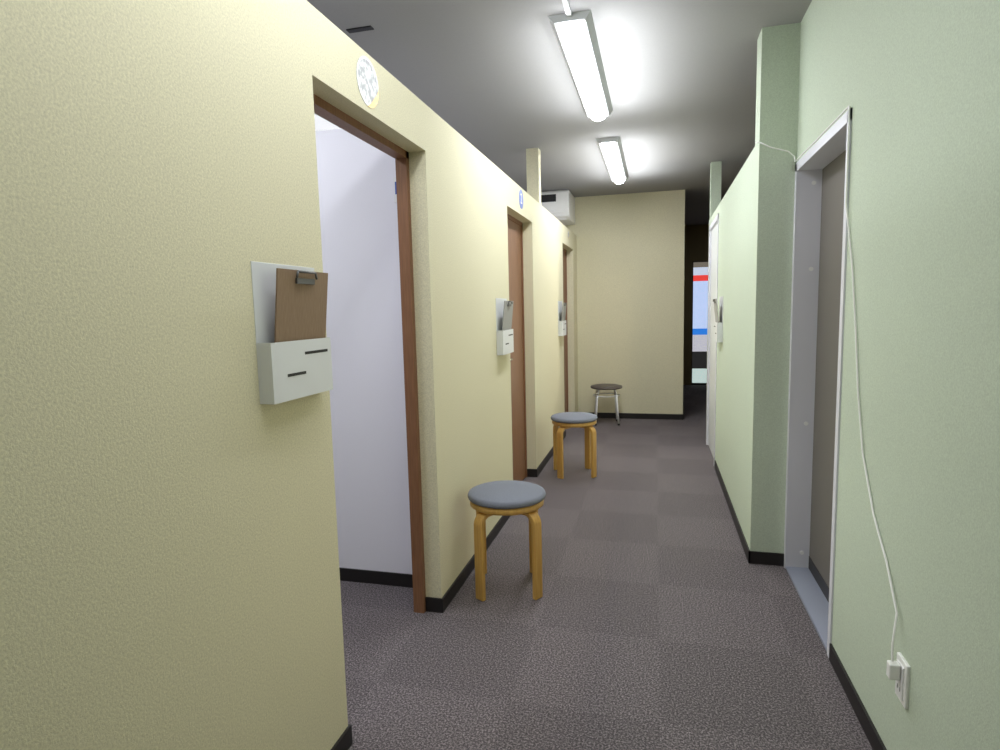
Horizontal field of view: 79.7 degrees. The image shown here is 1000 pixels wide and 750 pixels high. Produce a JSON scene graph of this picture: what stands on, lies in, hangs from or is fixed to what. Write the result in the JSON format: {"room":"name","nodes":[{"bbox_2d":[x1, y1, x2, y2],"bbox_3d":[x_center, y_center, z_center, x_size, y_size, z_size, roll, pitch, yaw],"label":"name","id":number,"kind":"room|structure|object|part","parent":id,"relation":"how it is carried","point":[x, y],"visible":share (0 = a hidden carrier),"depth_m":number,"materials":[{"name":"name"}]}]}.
{"room":"clinic corridor","nodes":[
{"label":"clinic corridor","id":0,"kind":"room"},
{"bbox_2d":[0,0,577,749],"bbox_3d":[-0.240,-0.296,2.973,0.120,2.638,8.863,0,6,15],"label":"wall","id":1,"kind":"structure","parent":0,"point":[170,572],"depth_m":1.23,"materials":[{"name":"beige paint"}]},
{"bbox_2d":[250,261,332,403],"bbox_3d":[-0.529,-0.114,1.550,0.042,0.340,0.270,0,6,15],"label":"file holder","id":2,"kind":"object","parent":1,"relation":"attached to","point":[288,370],"visible":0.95,"depth_m":1.48,"materials":[{"name":"white plastic"}]},
{"bbox_2d":[274,268,327,342],"bbox_3d":[-0.512,-0.110,1.562,0.046,0.318,0.228,0,6,15],"label":"clipboard","id":3,"kind":"object","parent":2,"relation":"in","point":[301,296],"visible":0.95,"depth_m":1.54,"materials":[{"name":"brown wood"}]},
{"bbox_3d":[-0.500,-0.251,1.542,0.013,0.033,0.096,0,6,15],"label":"handle","id":4,"kind":"part","parent":3,"relation":"part of","materials":[{"name":"grey metal"}]},
{"bbox_2d":[356,56,378,107],"bbox_3d":[-0.435,-0.963,1.972,0.002,0.156,0.156,0,6,15],"label":"wall sign","id":5,"kind":"object","parent":1,"relation":"attached to","point":[367,81],"visible":1,"depth_m":1.97,"materials":[{"name":"white"}]},
{"bbox_2d":[313,94,425,612],"bbox_3d":[-0.486,0.116,2.195,0.049,2.000,0.845,0,6,15],"label":"door frame","id":6,"kind":"structure","parent":1,"relation":"in","point":[322,108],"depth_m":2.54,"materials":[{"name":"brown wood"}]},
{"bbox_2d":[331,430,565,749],"bbox_3d":[-0.191,0.983,3.109,0.098,0.065,8.863,0,6,15],"label":"baseboard","id":7,"kind":"structure","parent":1,"relation":"attached to","point":[439,605],"depth_m":2.85,"materials":[{"name":"black plastic"}]},
{"bbox_2d":[496,298,513,354],"bbox_3d":[0.031,-0.302,3.696,0.042,0.340,0.270,0,6,15],"label":"file holder","id":8,"kind":"object","parent":1,"relation":"attached to","point":[505,341],"visible":0.95,"depth_m":3.63,"materials":[{"name":"white plastic"}]},
{"bbox_2d":[502,301,513,330],"bbox_3d":[0.048,-0.299,3.707,0.046,0.318,0.228,0,6,15],"label":"clipboard","id":9,"kind":"object","parent":8,"relation":"in","point":[508,305],"visible":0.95,"depth_m":3.68,"materials":[{"name":"grey paper"}]},
{"bbox_2d":[507,213,526,480],"bbox_3d":[0.094,-0.132,4.328,0.092,2.000,0.800,0,6,15],"label":"door","id":10,"kind":"structure","parent":1,"relation":"in","point":[515,227],"depth_m":4.51,"materials":[{"name":"brown wood"}]},
{"bbox_2d":[519,189,522,208],"bbox_3d":[0.149,-1.235,4.207,0.003,0.132,0.132,0,6,15],"label":"number sign","id":11,"kind":"object","parent":1,"relation":"attached to","point":[520,191],"visible":1,"depth_m":4.21,"materials":[{"name":"blue plastic"}]},
{"bbox_2d":[558,301,565,335],"bbox_3d":[0.619,-0.563,5.946,0.042,0.340,0.270,0,6,15],"label":"file holder","id":12,"kind":"object","parent":1,"relation":"attached to","point":[561,324],"visible":0.97,"depth_m":5.88,"materials":[{"name":"white plastic"}]},
{"bbox_2d":[561,303,566,320],"bbox_3d":[0.635,-0.560,5.957,0.046,0.318,0.228,0,6,15],"label":"clipboard","id":13,"kind":"object","parent":12,"relation":"in","point":[564,304],"visible":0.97,"depth_m":5.93,"materials":[{"name":"grey paper"}]},
{"bbox_2d":[563,248,567,411],"bbox_3d":[0.684,-0.394,6.588,0.092,2.000,0.800,0,6,15],"label":"door","id":14,"kind":"structure","parent":1,"relation":"in","point":[564,250],"depth_m":6.88,"materials":[{"name":"brown wood"}]},
{"bbox_2d":[307,0,811,225],"bbox_3d":[0.689,-1.820,4.289,5.400,0.060,12.800,0,6,15],"label":"ceiling","id":15,"kind":"structure","parent":0,"point":[681,75],"depth_m":3.40,"materials":[{"name":"white paint"}]},
{"bbox_2d":[346,25,373,32],"bbox_3d":[-0.643,-1.587,2.750,0.124,0.005,0.034,0,6,15],"label":"ceiling vent","id":16,"kind":"object","parent":15,"relation":"attached to","point":[366,28],"depth_m":2.75,"materials":[{"name":"black metal"}]},
{"bbox_2d":[548,0,612,120],"bbox_3d":[0.427,-1.620,3.107,0.190,0.066,1.850,0,6,15],"label":"ceiling light","id":17,"kind":"object","parent":15,"relation":"attached to","point":[575,32],"depth_m":3.03,"materials":[{"name":"white plastic"}]},
{"bbox_2d":[596,137,628,183],"bbox_3d":[1.020,-1.880,5.340,0.190,0.066,1.500,0,6,15],"label":"ceiling light","id":18,"kind":"object","parent":15,"relation":"attached to","point":[611,149],"depth_m":5.08,"materials":[{"name":"white plastic"}]},
{"bbox_2d":[340,385,872,749],"bbox_3d":[0.753,0.856,4.583,5.400,0.050,12.800,0,6,15],"label":"floor","id":19,"kind":"structure","parent":0,"point":[652,626],"depth_m":2.46,"materials":[{"name":"carpet"}]},
{"bbox_2d":[315,129,412,587],"bbox_3d":[-1.201,-0.057,3.059,1.780,2.190,0.108,0,6,15],"label":"wall","id":20,"kind":"structure","parent":19,"relation":"on","point":[357,180],"depth_m":2.86,"materials":[{"name":"white paint"}]},
{"bbox_2d":[468,480,545,600],"bbox_3d":[0.037,0.790,2.900,0.376,0.483,0.376,-1,6,0],"label":"wooden stool","id":21,"kind":"object","parent":19,"relation":"on","point":[504,497],"visible":1,"depth_m":2.77,"materials":[{"name":"brown wood"}]},
{"bbox_3d":[-0.050,0.817,2.992,0.137,0.413,0.137,-1,6,0],"label":"leg","id":22,"kind":"part","parent":21,"relation":"part of","materials":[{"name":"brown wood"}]},
{"bbox_3d":[-0.050,0.836,2.817,0.137,0.413,0.137,-1,6,0],"label":"leg","id":23,"kind":"part","parent":21,"relation":"part of","materials":[{"name":"brown wood"}]},
{"bbox_3d":[0.033,0.604,2.880,0.356,0.032,0.356,-1,6,0],"label":"seat","id":24,"kind":"part","parent":21,"relation":"part of","materials":[{"name":"brown wood"}]},
{"bbox_2d":[468,480,545,508],"bbox_3d":[0.032,0.568,2.876,0.376,0.037,0.376,-1,6,0],"label":"cushion","id":25,"kind":"object","parent":21,"relation":"on","point":[504,494],"depth_m":2.80,"materials":[{"name":"grey fabric"}]},
{"bbox_3d":[0.126,0.832,2.817,0.137,0.413,0.137,-1,6,0],"label":"leg","id":26,"kind":"part","parent":21,"relation":"part of","materials":[{"name":"brown wood"}]},
{"bbox_3d":[0.126,0.813,2.992,0.137,0.413,0.137,-1,6,0],"label":"leg","id":27,"kind":"part","parent":21,"relation":"part of","materials":[{"name":"brown wood"}]},
{"bbox_2d":[551,412,597,478],"bbox_3d":[0.602,0.562,4.853,0.376,0.483,0.376,-2,6,-2],"label":"wooden stool","id":28,"kind":"object","parent":19,"relation":"on","point":[564,420],"visible":1,"depth_m":4.73,"materials":[{"name":"brown wood"}]},
{"bbox_3d":[0.512,0.590,4.942,0.137,0.413,0.137,-2,6,-2],"label":"leg","id":29,"kind":"part","parent":28,"relation":"part of","materials":[{"name":"brown wood"}]},
{"bbox_3d":[0.518,0.609,4.767,0.137,0.413,0.137,-2,6,-2],"label":"leg","id":30,"kind":"part","parent":28,"relation":"part of","materials":[{"name":"brown wood"}]},
{"bbox_3d":[0.598,0.376,4.833,0.356,0.032,0.356,-2,6,-2],"label":"seat","id":31,"kind":"part","parent":28,"relation":"part of","materials":[{"name":"brown wood"}]},
{"bbox_2d":[551,412,597,423],"bbox_3d":[0.597,0.340,4.829,0.376,0.037,0.376,-2,6,-2],"label":"cushion","id":32,"kind":"object","parent":28,"relation":"on","point":[564,417],"depth_m":4.73,"materials":[{"name":"grey fabric"}]},
{"bbox_3d":[0.694,0.604,4.772,0.137,0.413,0.137,-2,6,-2],"label":"leg","id":33,"kind":"part","parent":28,"relation":"part of","materials":[{"name":"brown wood"}]},
{"bbox_3d":[0.688,0.585,4.947,0.137,0.413,0.137,-2,6,-2],"label":"leg","id":34,"kind":"part","parent":28,"relation":"part of","materials":[{"name":"brown wood"}]},
{"bbox_2d":[591,384,621,425],"bbox_3d":[1.231,0.339,6.925,0.364,0.447,0.364,-1,6,7],"label":"metal stool","id":35,"kind":"object","parent":19,"relation":"on","point":[598,387],"visible":0.96,"depth_m":6.81,"materials":[{"name":"grey metal"}]},
{"bbox_3d":[1.226,0.134,6.903,0.364,0.035,0.364,-1,6,7],"label":"seat","id":36,"kind":"part","parent":35,"relation":"part of","materials":[{"name":"grey plastic"}]},
{"bbox_2d":[565,190,684,413],"bbox_3d":[0.622,-0.798,7.361,3.131,2.638,0.120,0,6,15],"label":"wall","id":37,"kind":"structure","parent":0,"point":[630,247],"depth_m":7.05,"materials":[{"name":"beige paint"}]},
{"bbox_2d":[541,190,574,224],"bbox_3d":[0.422,-1.909,6.934,0.828,0.319,0.554,0,6,15],"label":"air conditioner","id":38,"kind":"object","parent":37,"relation":"attached to","point":[560,203],"visible":0.44,"depth_m":6.62,"materials":[{"name":"white plastic"}]},
{"bbox_2d":[541,194,555,202],"bbox_3d":[0.298,-1.953,6.677,0.658,0.080,0.008,0,6,15],"label":"grille","id":39,"kind":"object","parent":38,"relation":"attached to","point":[545,198],"depth_m":6.61,"materials":[{"name":"black"}]},
{"bbox_3d":[0.367,-1.767,6.725,0.748,0.084,0.075,0,6,15],"label":"lid","id":40,"kind":"part","parent":38,"relation":"part of","materials":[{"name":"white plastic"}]},
{"bbox_2d":[587,412,683,419],"bbox_3d":[0.655,0.480,7.497,3.139,0.065,0.128,0,6,15],"label":"baseboard","id":41,"kind":"structure","parent":37,"relation":"attached to","point":[599,415],"depth_m":7.16,"materials":[{"name":"black plastic"}]},
{"bbox_2d":[683,224,708,384],"bbox_3d":[3.610,-1.148,9.896,2.169,2.638,0.100,0,6,15],"label":"wall","id":42,"kind":"structure","parent":0,"point":[696,248],"depth_m":9.90,"materials":[{"name":"brown paint"}]},
{"bbox_2d":[691,261,707,384],"bbox_3d":[3.336,-0.865,9.982,0.300,2.070,0.055,0,6,15],"label":"window","id":43,"kind":"structure","parent":42,"relation":"in","point":[700,268],"depth_m":9.99,"materials":[{"name":"multicoloured"}]},
{"bbox_2d":[746,23,800,552],"bbox_3d":[1.369,-0.339,3.021,0.168,2.638,0.140,0,6,15],"label":"column","id":44,"kind":"structure","parent":0,"point":[778,47],"depth_m":2.95,"materials":[{"name":"green paint"}]},
{"bbox_2d":[706,0,999,749],"bbox_3d":[1.205,-0.223,1.999,0.367,2.638,7.700,0,6,15],"label":"wall","id":45,"kind":"structure","parent":0,"point":[920,79],"depth_m":1.57,"materials":[{"name":"green paint"}]},
{"bbox_2d":[706,213,718,459],"bbox_3d":[1.910,-0.308,5.264,0.096,2.060,0.850,0,6,15],"label":"door","id":46,"kind":"structure","parent":45,"relation":"in","point":[714,227],"depth_m":5.41,"materials":[{"name":"white paint"}]},
{"bbox_2d":[714,296,722,341],"bbox_3d":[1.665,-0.426,4.565,0.042,0.340,0.270,0,6,15],"label":"file holder","id":47,"kind":"object","parent":45,"relation":"attached to","point":[718,327],"visible":0.99,"depth_m":4.46,"materials":[{"name":"white plastic"}]},
{"bbox_2d":[713,299,718,322],"bbox_3d":[1.656,-0.423,4.583,0.046,0.318,0.228,0,6,15],"label":"clipboard","id":48,"kind":"object","parent":47,"relation":"in","point":[714,300],"visible":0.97,"depth_m":4.54,"materials":[{"name":"grey"}]},
{"bbox_2d":[714,460,886,749],"bbox_3d":[1.011,1.110,1.690,0.175,0.065,6.710,0,6,15],"label":"baseboard","id":49,"kind":"structure","parent":45,"relation":"attached to","point":[753,557],"depth_m":2.17,"materials":[{"name":"black plastic"}]},
{"bbox_2d":[784,107,852,657],"bbox_3d":[1.403,0.034,2.541,0.156,2.000,0.848,0,6,15],"label":"door frame","id":50,"kind":"structure","parent":45,"relation":"in","point":[820,230],"depth_m":2.82,"materials":[{"name":"white paint"}]},
{"bbox_2d":[755,105,900,680],"bbox_3d":[1.496,-0.316,3.526,0.172,1.799,4.198,0,6,15],"label":"power cord","id":51,"kind":"object","parent":45,"relation":"attached to","point":[893,669],"visible":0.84,"depth_m":1.93,"materials":[{"name":"white plastic"}]},
{"bbox_2d":[895,652,910,708],"bbox_3d":[1.072,0.814,1.598,0.014,0.120,0.070,0,6,15],"label":"power outlet","id":52,"kind":"object","parent":45,"relation":"attached to","point":[902,687],"depth_m":1.58,"materials":[{"name":"white plastic"}]}
]}

